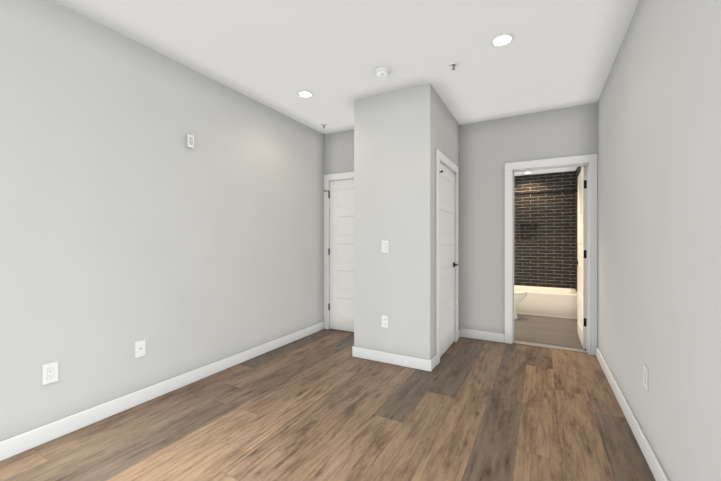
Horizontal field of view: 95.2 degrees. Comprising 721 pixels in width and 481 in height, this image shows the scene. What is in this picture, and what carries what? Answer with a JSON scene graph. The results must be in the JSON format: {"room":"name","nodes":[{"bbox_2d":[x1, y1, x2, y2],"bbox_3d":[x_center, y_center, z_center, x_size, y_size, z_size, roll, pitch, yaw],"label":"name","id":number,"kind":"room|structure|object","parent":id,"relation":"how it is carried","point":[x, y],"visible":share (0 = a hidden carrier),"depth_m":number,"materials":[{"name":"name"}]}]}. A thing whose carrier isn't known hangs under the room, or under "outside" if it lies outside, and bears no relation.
{"room":"empty bedroom","nodes":[
{"label":"empty bedroom","id":0,"kind":"room"},
{"bbox_2d":[0,0,324,441],"bbox_3d":[-1.685,-0.131,2.520,0.142,2.700,7.820,0,0,29],"label":"wall","id":1,"kind":"structure","parent":0,"point":[128,218],"depth_m":2.41,"materials":[{"name":"paint"}]},
{"bbox_2d":[42,361,58,385],"bbox_3d":[-1.900,0.810,2.018,0.009,0.125,0.080,0,0,29],"label":"outlet","id":2,"kind":"object","parent":1,"relation":"attached to","point":[50,372],"visible":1,"depth_m":2.02,"materials":[{"name":"white plastic"}]},
{"bbox_2d":[134,339,145,357],"bbox_3d":[-1.650,0.808,2.470,0.013,0.125,0.080,0,0,29],"label":"outlet","id":3,"kind":"object","parent":1,"relation":"attached to","point":[139,348],"visible":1,"depth_m":2.47,"materials":[{"name":"white plastic"}]},
{"bbox_2d":[0,321,323,460],"bbox_3d":[-1.979,1.168,1.867,0.016,0.105,6.148,0,0,29],"label":"baseboard","id":4,"kind":"structure","parent":1,"relation":"attached to","point":[21,443],"depth_m":2.39,"materials":[{"name":"white wood"}]},
{"bbox_2d":[0,314,655,480],"bbox_3d":[0.149,1.280,2.460,3.780,0.120,9.830,0,0,29],"label":"floor","id":5,"kind":"structure","parent":0,"point":[324,405],"depth_m":2.19,"materials":[{"name":"brown wood"}]},
{"bbox_2d":[514,289,527,318],"bbox_3d":[2.242,0.813,5.287,0.785,0.805,0.480,0,0,29],"label":"toilet","id":6,"kind":"object","parent":5,"relation":"on","point":[520,295],"visible":0.21,"depth_m":5.07,"materials":[{"name":"beige ceramic"}]},
{"bbox_2d":[514,285,576,318],"bbox_3d":[2.914,1.023,5.777,1.494,0.385,0.746,0,0,29],"label":"bathtub","id":7,"kind":"object","parent":5,"relation":"on","point":[550,302],"visible":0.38,"depth_m":5.33,"materials":[{"name":"white ceramic"}]},
{"bbox_2d":[325,129,353,174],"bbox_3d":[-0.020,-0.133,4.391,1.030,2.700,0.120,0,0,29],"label":"wall","id":8,"kind":"structure","parent":0,"point":[339,152],"depth_m":4.47,"materials":[{"name":"paint"}]},
{"bbox_2d":[324,179,353,331],"bbox_3d":[-0.110,0.189,4.385,0.812,2.031,0.149,0,0,29],"label":"closet door","id":9,"kind":"structure","parent":8,"relation":"in","point":[341,254],"depth_m":4.46,"materials":[{"name":"painted wood"},{"name":"black metal"}]},
{"bbox_2d":[324,171,353,329],"bbox_3d":[-0.064,0.185,4.415,0.796,2.063,0.120,0,0,29],"label":"door frame","id":10,"kind":"structure","parent":8,"relation":"attached to","point":[329,255],"depth_m":4.55,"materials":[{"name":"white wood"}]},
{"bbox_2d":[52,0,638,134],"bbox_3d":[-0.509,-1.539,1.263,3.770,0.120,7.105,0,0,29],"label":"ceiling","id":11,"kind":"structure","parent":0,"point":[332,56],"depth_m":2.52,"materials":[{"name":"paint"}]},
{"bbox_2d":[298,90,312,97],"bbox_3d":[-0.556,-1.477,3.314,0.152,0.009,0.152,0,0,29],"label":"recessed light","id":12,"kind":"object","parent":11,"relation":"in","point":[305,94],"visible":0.98,"depth_m":3.31,"materials":[{"name":"white plastic"}]},
{"bbox_2d":[375,67,389,78],"bbox_3d":[0.191,-1.456,2.872,0.136,0.050,0.136,0,0,29],"label":"smoke detector","id":13,"kind":"object","parent":11,"relation":"attached to","point":[382,72],"visible":0.98,"depth_m":2.83,"materials":[{"name":"white plastic"}]},
{"bbox_2d":[449,62,458,69],"bbox_3d":[0.779,-1.459,2.755,0.080,0.043,0.080,0,0,29],"label":"sprinkler head","id":14,"kind":"object","parent":11,"relation":"attached to","point":[454,65],"visible":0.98,"depth_m":2.75},
{"bbox_2d":[491,33,512,46],"bbox_3d":[1.042,-1.476,2.423,0.152,0.009,0.152,0,0,29],"label":"recessed light","id":15,"kind":"object","parent":11,"relation":"in","point":[500,40],"visible":1,"depth_m":2.42,"materials":[{"name":"white plastic"}]},
{"bbox_2d":[354,83,433,359],"bbox_3d":[0.322,-0.132,3.338,0.820,2.700,0.120,0,0,29],"label":"wall","id":16,"kind":"structure","parent":0,"point":[394,168],"depth_m":3.26,"materials":[{"name":"paint"}]},
{"bbox_2d":[381,315,388,327],"bbox_3d":[0.245,0.807,3.307,0.080,0.125,0.009,0,0,29],"label":"outlet","id":17,"kind":"object","parent":16,"relation":"attached to","point":[384,321],"visible":1,"depth_m":3.30,"materials":[{"name":"white plastic"}]},
{"bbox_2d":[382,240,388,252],"bbox_3d":[0.245,0.053,3.304,0.080,0.125,0.012,0,0,29],"label":"light switch","id":18,"kind":"object","parent":16,"relation":"attached to","point":[385,246],"visible":1,"depth_m":3.30,"materials":[{"name":"white plastic"}]},
{"bbox_2d":[434,89,459,354],"bbox_3d":[0.964,-0.132,3.782,0.120,2.700,1.275,0,0,29],"label":"wall","id":19,"kind":"structure","parent":0,"point":[446,133],"depth_m":3.59,"materials":[{"name":"paint"}]},
{"bbox_2d":[352,329,459,371],"bbox_3d":[0.591,1.165,3.832,0.852,0.105,1.275,0,0,29],"label":"baseboard","id":20,"kind":"structure","parent":19,"relation":"attached to","point":[401,360],"depth_m":3.24,"materials":[{"name":"white wood"}]},
{"bbox_2d":[435,149,457,364],"bbox_3d":[0.970,0.156,3.643,0.025,2.124,0.930,0,0,29],"label":"door frame","id":21,"kind":"structure","parent":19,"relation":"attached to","point":[441,157],"depth_m":3.29,"materials":[{"name":"white wood"}]},
{"bbox_2d":[459,102,596,333],"bbox_3d":[1.925,-0.132,3.914,1.440,2.700,0.120,0,0,29],"label":"wall","id":22,"kind":"structure","parent":0,"point":[488,149],"depth_m":4.02,"materials":[{"name":"paint"}]},
{"bbox_2d":[459,328,504,342],"bbox_3d":[1.494,1.165,4.074,0.532,0.105,0.016,0,0,29],"label":"baseboard","id":23,"kind":"structure","parent":22,"relation":"attached to","point":[484,335],"depth_m":4.06,"materials":[{"name":"white wood"}]},
{"bbox_2d":[513,340,587,352],"bbox_3d":[2.170,1.215,3.795,0.746,0.006,0.118,0,0,29],"label":"threshold","id":24,"kind":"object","parent":22,"relation":"attached to","point":[551,346],"depth_m":3.79,"materials":[{"name":"white stone"}]},
{"bbox_2d":[505,154,597,354],"bbox_3d":[2.152,0.144,3.776,0.908,2.148,0.145,0,0,29],"label":"door frame","id":25,"kind":"structure","parent":22,"relation":"attached to","point":[591,160],"depth_m":3.62,"materials":[{"name":"white wood"}]},
{"bbox_2d":[573,166,586,348],"bbox_3d":[2.690,0.183,3.994,0.135,2.045,0.755,0,0,29],"label":"bathroom door","id":26,"kind":"structure","parent":25,"relation":"attached to","point":[581,262],"depth_m":3.77,"materials":[{"name":"painted wood"},{"name":"black metal"}]},
{"bbox_2d":[514,171,575,288],"bbox_3d":[3.124,-0.005,6.160,1.510,2.440,0.120,0,0,29],"label":"tiled wall","id":27,"kind":"structure","parent":0,"point":[544,251],"depth_m":5.97,"materials":[{"name":"tile"}]},
{"bbox_2d":[514,167,576,175],"bbox_3d":[2.586,-1.284,5.173,2.110,0.120,2.725,0,0,29],"label":"ceiling","id":28,"kind":"structure","parent":0,"point":[568,169],"depth_m":5.79,"materials":[{"name":"paint"}]},
{"bbox_2d":[575,0,720,480],"bbox_3d":[1.592,-0.129,1.669,0.130,2.700,9.470,0,0,29],"label":"wall","id":29,"kind":"structure","parent":0,"point":[659,212],"depth_m":1.58,"materials":[{"name":"paint"}]},
{"bbox_2d":[514,190,577,194],"bbox_3d":[2.745,-0.784,5.465,1.496,0.060,0.060,0,0,29],"label":"shower curtain rod","id":30,"kind":"object","parent":29,"relation":"attached to","point":[546,192],"visible":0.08,"depth_m":5.31,"materials":[{"name":"black metal"}]},
{"bbox_2d":[596,346,669,480],"bbox_3d":[0.912,1.170,0.579,0.016,0.105,6.663,0,0,29],"label":"baseboard","id":31,"kind":"structure","parent":29,"relation":"attached to","point":[654,464],"depth_m":2.03,"materials":[{"name":"white wood"}]},
{"bbox_2d":[643,364,647,389],"bbox_3d":[1.629,0.777,1.883,0.009,0.125,0.080,0,0,29],"label":"outlet","id":32,"kind":"object","parent":29,"relation":"attached to","point":[645,376],"visible":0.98,"depth_m":1.87,"materials":[{"name":"white plastic"}]},
{"bbox_3d":[0.907,0.191,3.678,0.120,2.053,0.790,0,0,29],"label":"box","id":33,"kind":"object","parent":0,"visible":0},
{"bbox_2d":[440,162,457,356],"bbox_3d":[0.937,0.195,3.632,0.149,2.022,0.806,0,0,29],"label":"door","id":34,"kind":"structure","parent":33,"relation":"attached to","point":[447,258],"depth_m":3.67,"materials":[{"name":"painted wood"},{"name":"black metal"}]}
]}

